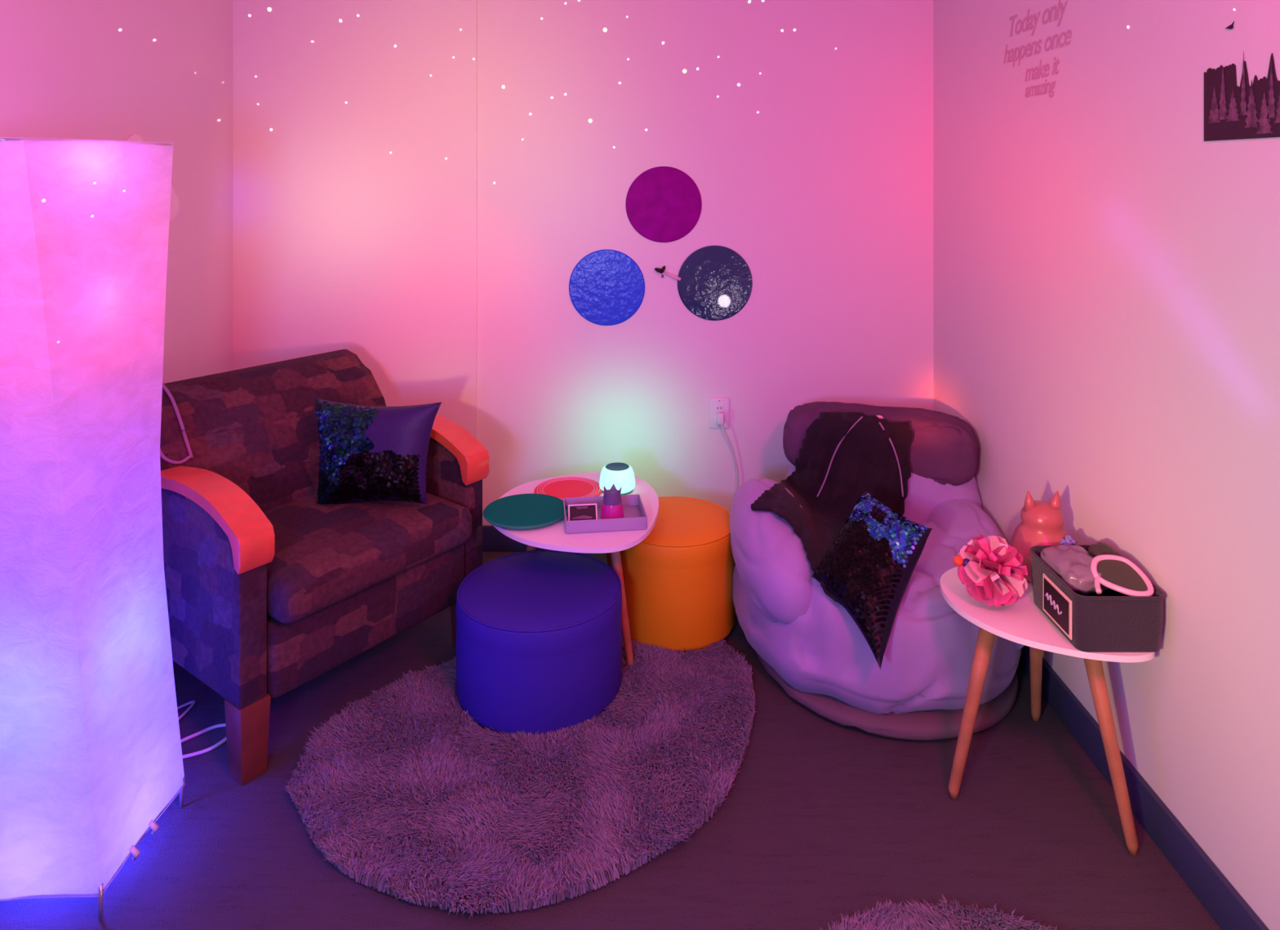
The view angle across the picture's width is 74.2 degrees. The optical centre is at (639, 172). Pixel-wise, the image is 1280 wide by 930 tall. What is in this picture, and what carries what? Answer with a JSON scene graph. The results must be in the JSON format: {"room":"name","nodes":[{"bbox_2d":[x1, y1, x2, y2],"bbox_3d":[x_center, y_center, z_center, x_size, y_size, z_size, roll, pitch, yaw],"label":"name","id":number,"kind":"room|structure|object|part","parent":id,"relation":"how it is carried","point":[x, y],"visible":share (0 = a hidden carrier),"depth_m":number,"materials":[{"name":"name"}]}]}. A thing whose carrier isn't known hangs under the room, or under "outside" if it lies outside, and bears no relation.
{"room":"sensory room","nodes":[
{"label":"sensory room","id":0,"kind":"room"},
{"bbox_2d":[0,0,232,383],"bbox_3d":[-1.660,0.200,0.574,0.100,2.600,5.548,0,0,0],"label":"wall","id":1,"kind":"structure","parent":0,"point":[153,70],"depth_m":2.89,"materials":[{"name":"white paint"}]},
{"bbox_2d":[124,134,179,222],"bbox_3d":[-1.606,0.055,2.698,0.008,0.350,0.495,0,0,0],"label":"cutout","id":2,"kind":"object","parent":1,"relation":"attached to","point":[175,204],"visible":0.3,"depth_m":2.90,"materials":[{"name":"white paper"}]},
{"bbox_2d":[232,0,933,524],"bbox_3d":[-0.223,0.200,3.404,2.975,2.600,0.112,0,0,0],"label":"wall","id":3,"kind":"structure","parent":0,"point":[420,188],"depth_m":3.36,"materials":[{"name":"white paint"}]},
{"bbox_2d":[482,524,551,551],"bbox_3d":[0.253,1.450,3.353,1.795,0.100,0.014,0,0,0],"label":"baseboard","id":4,"kind":"structure","parent":3,"relation":"attached to","point":[493,540],"depth_m":3.35,"materials":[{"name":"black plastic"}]},
{"bbox_2d":[568,248,644,325],"bbox_3d":[-0.131,0.457,3.357,0.302,0.302,0.006,0,0,0],"label":"disc","id":5,"kind":"object","parent":3,"relation":"attached to","point":[606,287],"visible":1,"depth_m":3.35,"materials":[{"name":"blue"}]},
{"bbox_2d":[625,166,702,242],"bbox_3d":[0.094,0.128,3.357,0.302,0.302,0.006,0,0,0],"label":"disc","id":6,"kind":"object","parent":3,"relation":"attached to","point":[664,204],"visible":1,"depth_m":3.35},
{"bbox_2d":[654,266,680,280],"bbox_3d":[0.110,0.399,3.344,0.106,0.060,0.021,0,0,0],"label":"clip","id":7,"kind":"object","parent":3,"relation":"attached to","point":[657,269],"visible":1,"depth_m":3.34,"materials":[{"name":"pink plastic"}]},
{"bbox_3d":[0.130,0.410,3.345,0.067,0.038,0.013,0,0,5],"label":"stem","id":8,"kind":"part","parent":7,"relation":"part of","materials":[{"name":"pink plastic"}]},
{"bbox_2d":[677,245,752,320],"bbox_3d":[0.297,0.439,3.357,0.298,0.298,0.006,0,0,0],"label":"disc","id":9,"kind":"object","parent":3,"relation":"attached to","point":[715,283],"visible":1,"depth_m":3.35,"materials":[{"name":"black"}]},
{"bbox_2d":[709,397,728,428],"bbox_3d":[0.314,0.954,3.353,0.080,0.120,0.012,0,0,0],"label":"wall outlet","id":10,"kind":"object","parent":3,"relation":"attached to","point":[717,405],"visible":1,"depth_m":3.35,"materials":[{"name":"white plastic"}]},
{"bbox_2d":[715,404,723,412],"bbox_3d":[0.314,0.934,3.350,0.034,0.028,0.004,0,0,0],"label":"socket","id":11,"kind":"object","parent":10,"relation":"attached to","point":[718,408],"depth_m":3.35,"materials":[{"name":"white plastic"}]},
{"bbox_2d":[717,412,738,491],"bbox_3d":[0.347,1.227,3.332,0.084,0.557,0.031,0,0,0],"label":"cord","id":12,"kind":"object","parent":3,"relation":"attached to","point":[720,415],"visible":0.62,"depth_m":3.33,"materials":[{"name":"white plastic"}]},
{"bbox_2d":[0,551,1222,929],"bbox_3d":[-0.223,1.550,0.580,2.975,0.100,5.760,0,0,0],"label":"floor","id":13,"kind":"structure","parent":0,"point":[822,819],"depth_m":1.89,"materials":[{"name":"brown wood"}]},
{"bbox_2d":[0,137,185,919],"bbox_3d":[-1.305,0.714,1.846,0.483,1.567,0.333,0,0,0],"label":"floor lamp","id":14,"kind":"object","parent":13,"relation":"on","point":[91,751],"visible":1,"depth_m":1.74,"materials":[{"name":"white paper"}]},
{"bbox_2d":[177,700,195,719],"bbox_3d":[-1.282,1.494,2.327,0.060,0.007,0.132,0,0,0],"label":"power cord","id":15,"kind":"object","parent":13,"relation":"on","point":[193,702],"visible":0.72,"depth_m":2.36,"materials":[{"name":"white plastic"}]},
{"bbox_2d":[180,723,226,758],"bbox_3d":[-1.149,1.494,2.220,0.095,0.009,0.174,0,0,45],"label":"power cord","id":16,"kind":"object","parent":13,"relation":"on","point":[220,725],"visible":0.58,"depth_m":2.22,"materials":[{"name":"white plastic"}]},
{"bbox_2d":[160,349,488,785],"bbox_3d":[-1.023,1.066,2.594,0.835,0.867,0.816,0,0,37],"label":"armchair","id":17,"kind":"object","parent":13,"relation":"on","point":[270,588],"visible":0.66,"depth_m":2.36,"materials":[{"name":"brown fabric"}]},
{"bbox_3d":[-1.230,1.075,2.296,0.688,0.471,0.073,0,0,37],"label":"arm panel","id":18,"kind":"part","parent":17,"relation":"part of","materials":[{"name":"fabric"}]},
{"bbox_3d":[-1.222,0.895,2.291,0.708,0.161,0.091,0,0,37],"label":"wooden armrest","id":19,"kind":"part","parent":17,"relation":"part of","materials":[{"name":"brown wood"}]},
{"bbox_3d":[-0.979,1.405,2.113,0.080,0.190,0.080,0,0,37],"label":"leg","id":20,"kind":"part","parent":17,"relation":"part of","materials":[{"name":"brown wood"}]},
{"bbox_3d":[-1.200,0.979,2.725,0.395,0.663,0.798,0,0,37],"label":"backrest","id":21,"kind":"part","parent":17,"relation":"part of","materials":[{"name":"brown fabric"}]},
{"bbox_3d":[-0.993,1.235,2.572,0.660,0.190,0.640,0,0,37],"label":"seat","id":22,"kind":"part","parent":17,"relation":"part of","materials":[{"name":"brown fabric"}]},
{"bbox_2d":[262,492,471,623],"bbox_3d":[-0.889,1.067,2.494,0.500,0.145,0.638,0,0,37],"label":"seat cushion","id":23,"kind":"object","parent":17,"relation":"on","point":[326,556],"depth_m":2.36,"materials":[{"name":"brown fabric"}]},
{"bbox_2d":[313,396,441,504],"bbox_3d":[-0.822,0.862,2.582,0.447,0.334,0.165,0,0,9],"label":"cushion","id":24,"kind":"object","parent":17,"relation":"on","point":[367,453],"visible":1,"depth_m":2.52,"materials":[{"name":"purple fabric"}]},
{"bbox_3d":[-0.550,1.405,2.691,0.080,0.190,0.080,0,0,37],"label":"leg","id":25,"kind":"part","parent":17,"relation":"part of","materials":[{"name":"brown wood"}]},
{"bbox_3d":[-0.798,1.075,2.878,0.688,0.471,0.073,0,0,37],"label":"arm panel","id":26,"kind":"part","parent":17,"relation":"part of","materials":[{"name":"brown fabric"}]},
{"bbox_3d":[-0.790,0.895,2.872,0.708,0.161,0.091,0,0,37],"label":"wooden armrest","id":27,"kind":"part","parent":17,"relation":"part of","materials":[{"name":"brown wood"}]},
{"bbox_2d":[284,633,757,918],"bbox_3d":[-0.205,1.475,2.247,1.294,0.047,1.000,0,0,-43],"label":"shag rug","id":28,"kind":"object","parent":13,"relation":"on","point":[402,790],"visible":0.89,"depth_m":2.04,"materials":[{"name":"grey carpet"}]},
{"bbox_2d":[455,550,622,735],"bbox_3d":[-0.290,1.339,2.455,0.477,0.286,0.477,0,0,0],"label":"round stool","id":29,"kind":"object","parent":28,"relation":"on","point":[539,633],"visible":1,"depth_m":2.28,"materials":[{"name":"blue fabric"}]},
{"bbox_2d":[455,551,622,658],"bbox_3d":[-0.290,1.236,2.455,0.477,0.079,0.477,0,0,0],"label":"cushion","id":30,"kind":"object","parent":29,"relation":"on","point":[525,605],"depth_m":2.35,"materials":[{"name":"blue fabric"}]},
{"bbox_2d":[493,471,658,666],"bbox_3d":[-0.203,1.270,2.718,0.526,0.439,0.706,0,0,0],"label":"side table","id":31,"kind":"object","parent":28,"relation":"on","point":[553,536],"visible":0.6,"depth_m":2.48,"materials":[{"name":"white laminate"}]},
{"bbox_2d":[482,493,568,529],"bbox_3d":[-0.350,1.039,2.600,0.261,0.009,0.261,0,0,0],"label":"disc","id":32,"kind":"object","parent":31,"relation":"on","point":[520,511],"visible":0.94,"depth_m":2.58,"materials":[{"name":"teal plastic"}]},
{"bbox_3d":[-0.366,1.275,2.752,0.142,0.428,0.032,0,0,8],"label":"leg","id":33,"kind":"part","parent":31,"relation":"part of","materials":[{"name":"brown wood"}]},
{"bbox_2d":[533,476,602,500],"bbox_3d":[-0.235,1.046,2.790,0.226,0.007,0.226,0,0,0],"label":"disc","id":34,"kind":"object","parent":31,"relation":"on","point":[561,488],"visible":0.83,"depth_m":2.80,"materials":[{"name":"red plastic"}]},
{"bbox_2d":[563,493,647,533],"bbox_3d":[-0.109,1.030,2.559,0.241,0.037,0.179,0,0,-8],"label":"tray","id":35,"kind":"object","parent":31,"relation":"on","point":[635,516],"visible":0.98,"depth_m":2.48,"materials":[{"name":"purple plastic"}]},
{"bbox_2d":[568,503,597,520],"bbox_3d":[-0.171,1.022,2.534,0.086,0.048,0.031,0,0,-7],"label":"picture card","id":36,"kind":"object","parent":35,"relation":"in","point":[583,511],"visible":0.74,"depth_m":2.53,"materials":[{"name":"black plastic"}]},
{"bbox_2d":[600,483,624,519],"bbox_3d":[-0.084,0.996,2.550,0.072,0.097,0.072,0,0,0],"label":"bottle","id":37,"kind":"object","parent":35,"relation":"in","point":[611,507],"visible":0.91,"depth_m":2.53,"materials":[{"name":"pink plastic"}]},
{"bbox_3d":[-0.119,1.274,2.982,0.032,0.430,0.181,0,0,10],"label":"leg","id":38,"kind":"part","parent":31,"relation":"part of","materials":[{"name":"brown wood"}]},
{"bbox_2d":[599,462,635,494],"bbox_3d":[-0.075,1.011,2.800,0.119,0.076,0.119,0,0,0],"label":"night light","id":39,"kind":"object","parent":31,"relation":"on","point":[621,474],"visible":0.92,"depth_m":2.76,"materials":[{"name":"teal plastic"}]},
{"bbox_3d":[-0.075,0.974,2.800,0.080,0.002,0.080,0,0,0],"label":"panel","id":40,"kind":"part","parent":39,"relation":"part of","materials":[{"name":"grey plastic"}]},
{"bbox_3d":[-0.061,1.275,2.587,0.031,0.428,0.127,0,0,-40],"label":"leg","id":41,"kind":"part","parent":31,"relation":"part of","materials":[{"name":"brown wood"}]},
{"bbox_2d":[620,496,735,650],"bbox_3d":[0.117,1.314,2.810,0.401,0.336,0.401,0,0,0],"label":"round stool","id":42,"kind":"object","parent":28,"relation":"on","point":[678,580],"visible":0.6,"depth_m":2.64,"materials":[{"name":"orange fabric"}]},
{"bbox_2d":[620,497,732,569],"bbox_3d":[0.117,1.185,2.810,0.401,0.079,0.401,0,0,0],"label":"cushion","id":43,"kind":"object","parent":42,"relation":"on","point":[687,533],"depth_m":2.67,"materials":[{"name":"orange fabric"}]},
{"bbox_2d":[729,401,1024,740],"bbox_3d":[0.725,1.167,2.725,0.872,0.662,1.032,0,0,0],"label":"bean bag chair","id":44,"kind":"object","parent":13,"relation":"on","point":[805,639],"visible":0.54,"depth_m":2.35,"materials":[{"name":"grey fabric"}]},
{"bbox_2d":[751,411,912,608],"bbox_3d":[0.581,1.006,2.621,0.432,0.364,0.726,0,0,25],"label":"throw blanket","id":45,"kind":"object","parent":44,"relation":"on","point":[842,455],"visible":0.69,"depth_m":2.83,"materials":[{"name":"black fabric"}]},
{"bbox_3d":[0.679,0.964,2.866,0.165,0.267,0.018,0,0,-9],"label":"trim cord","id":46,"kind":"part","parent":45,"relation":"part of","materials":[{"name":"white fabric"}]},
{"bbox_3d":[0.840,0.951,2.813,0.025,0.225,0.097,0,0,-38],"label":"trim cord","id":47,"kind":"part","parent":45,"relation":"part of","materials":[{"name":"white fabric"}]},
{"bbox_2d":[811,488,932,669],"bbox_3d":[0.646,1.098,2.353,0.259,0.277,0.433,0,0,42],"label":"cushion","id":48,"kind":"object","parent":44,"relation":"on","point":[869,567],"visible":1,"depth_m":2.29,"materials":[{"name":"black fabric"}]},
{"bbox_3d":[0.843,1.169,3.018,0.636,0.484,0.447,0,0,0],"label":"backrest","id":49,"kind":"part","parent":44,"relation":"part of","materials":[{"name":"fabric"}]},
{"bbox_3d":[0.745,1.466,2.663,0.783,0.064,0.903,0,0,0],"label":"panel","id":50,"kind":"part","parent":44,"relation":"part of","materials":[{"name":"grey fabric"}]},
{"bbox_2d":[819,895,1057,929],"bbox_3d":[0.590,1.476,1.320,0.772,0.046,0.792,0,0,0],"label":"shag rug","id":51,"kind":"object","parent":13,"relation":"on","point":[948,917],"visible":1,"depth_m":1.67,"materials":[{"name":"grey carpet"}]},
{"bbox_2d":[940,566,1155,855],"bbox_3d":[0.948,1.274,2.085,0.416,0.449,0.494,0,0,0],"label":"side table","id":52,"kind":"object","parent":13,"relation":"on","point":[1022,622],"visible":0.59,"depth_m":1.99,"materials":[{"name":"white laminate"}]},
{"bbox_3d":[0.803,1.280,2.035,0.127,0.438,0.037,0,0,-11],"label":"leg","id":53,"kind":"part","parent":52,"relation":"part of","materials":[{"name":"brown wood"}]},
{"bbox_2d":[953,534,1027,608],"bbox_3d":[0.855,0.965,2.055,0.161,0.161,0.158,0,0,34],"label":"ball","id":54,"kind":"object","parent":52,"relation":"on","point":[989,569],"visible":1,"depth_m":2.02,"materials":[{"name":"pink paper"}]},
{"bbox_3d":[0.775,0.945,2.060,0.023,0.023,0.023,0,0,0],"label":"orange knob","id":55,"kind":"part","parent":54,"relation":"part of","materials":[{"name":"orange plastic"}]},
{"bbox_3d":[0.793,0.949,2.058,0.022,0.020,0.022,0,0,0],"label":"blue knob","id":56,"kind":"part","parent":54,"relation":"part of","materials":[{"name":"blue plastic"}]},
{"bbox_3d":[1.054,1.279,2.260,0.038,0.440,0.159,0,0,22],"label":"leg","id":57,"kind":"part","parent":52,"relation":"part of","materials":[{"name":"brown wood"}]},
{"bbox_2d":[1009,490,1068,582],"bbox_3d":[1.045,0.938,2.200,0.156,0.222,0.156,0,0,0],"label":"ornament","id":58,"kind":"object","parent":52,"relation":"on","point":[1042,523],"visible":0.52,"depth_m":2.17,"materials":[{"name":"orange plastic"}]},
{"bbox_2d":[1029,544,1164,651],"bbox_3d":[1.050,0.983,1.965,0.208,0.132,0.248,0,0,0],"label":"fabric bin","id":59,"kind":"object","parent":52,"relation":"on","point":[1114,620],"visible":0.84,"depth_m":1.85,"materials":[{"name":"grey fabric"}]},
{"bbox_3d":[0.952,0.989,1.933,0.004,0.086,0.130,0,0,0],"label":"label frame","id":60,"kind":"part","parent":59,"relation":"part of","materials":[{"name":"beige"}]},
{"bbox_2d":[1059,535,1076,545],"bbox_3d":[1.066,0.924,2.105,0.043,0.044,0.030,0,0,0],"label":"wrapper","id":61,"kind":"object","parent":59,"relation":"in","point":[1067,540],"visible":0.56,"depth_m":2.10,"materials":[{"name":"purple plastic"}]},
{"bbox_2d":[1040,544,1109,594],"bbox_3d":[1.020,0.929,1.985,0.117,0.065,0.174,0,0,0],"label":"pouch","id":62,"kind":"object","parent":59,"relation":"in","point":[1072,563],"visible":0.84,"depth_m":1.96,"materials":[{"name":"grey plastic"}]},
{"bbox_2d":[1086,542,1117,591],"bbox_3d":[1.111,0.946,2.031,0.071,0.112,0.104,0,0,0],"label":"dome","id":63,"kind":"object","parent":59,"relation":"in","point":[1097,548],"visible":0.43,"depth_m":2.02,"materials":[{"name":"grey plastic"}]},
{"bbox_2d":[1090,554,1154,595],"bbox_3d":[1.072,0.908,1.907,0.135,0.047,0.118,0,0,0],"label":"headphones","id":64,"kind":"object","parent":59,"relation":"on","point":[1119,574],"visible":1,"depth_m":1.90,"materials":[{"name":"pink plastic"}]},
{"bbox_3d":[1.059,1.280,1.913,0.037,0.439,0.133,0,0,-35],"label":"leg","id":65,"kind":"part","parent":52,"relation":"part of","materials":[{"name":"brown wood"}]},
{"bbox_2d":[600,502,624,519],"bbox_3d":[-0.084,1.018,2.550,0.072,0.052,0.072,0,0,0],"label":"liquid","id":66,"kind":"object","parent":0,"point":[609,509],"depth_m":2.52,"materials":[{"name":"pink liquid"}]},
{"bbox_2d":[933,0,1279,929],"bbox_3d":[1.215,0.200,0.580,0.100,2.600,5.560,0,0,0],"label":"wall","id":67,"kind":"structure","parent":0,"point":[1107,272],"depth_m":1.95,"materials":[{"name":"white paint"}]},
{"bbox_2d":[1004,0,1071,97],"bbox_3d":[1.164,-0.349,2.496,0.001,0.276,0.424,0,0,0],"label":"wall decal","id":68,"kind":"object","parent":67,"relation":"attached to","point":[1027,19],"depth_m":2.47,"materials":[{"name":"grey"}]},
{"bbox_2d":[1017,644,1269,929],"bbox_3d":[1.158,1.450,0.573,0.014,0.100,5.546,0,0,0],"label":"baseboard","id":69,"kind":"structure","parent":67,"relation":"attached to","point":[1227,907],"depth_m":1.87,"materials":[{"name":"blue paint"}]},
{"bbox_2d":[1225,21,1234,29],"bbox_3d":[1.163,-0.289,1.670,0.001,0.015,0.027,0,0,0],"label":"decal","id":70,"kind":"object","parent":67,"relation":"attached to","point":[1230,27],"visible":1,"depth_m":1.67,"materials":[{"name":"black"}]},
{"bbox_2d":[1204,53,1279,141],"bbox_3d":[1.163,-0.150,1.448,0.002,0.172,0.596,0,0,0],"label":"decal","id":71,"kind":"object","parent":67,"relation":"attached to","point":[1231,111],"visible":1,"depth_m":1.64,"materials":[{"name":"black"}]}
]}

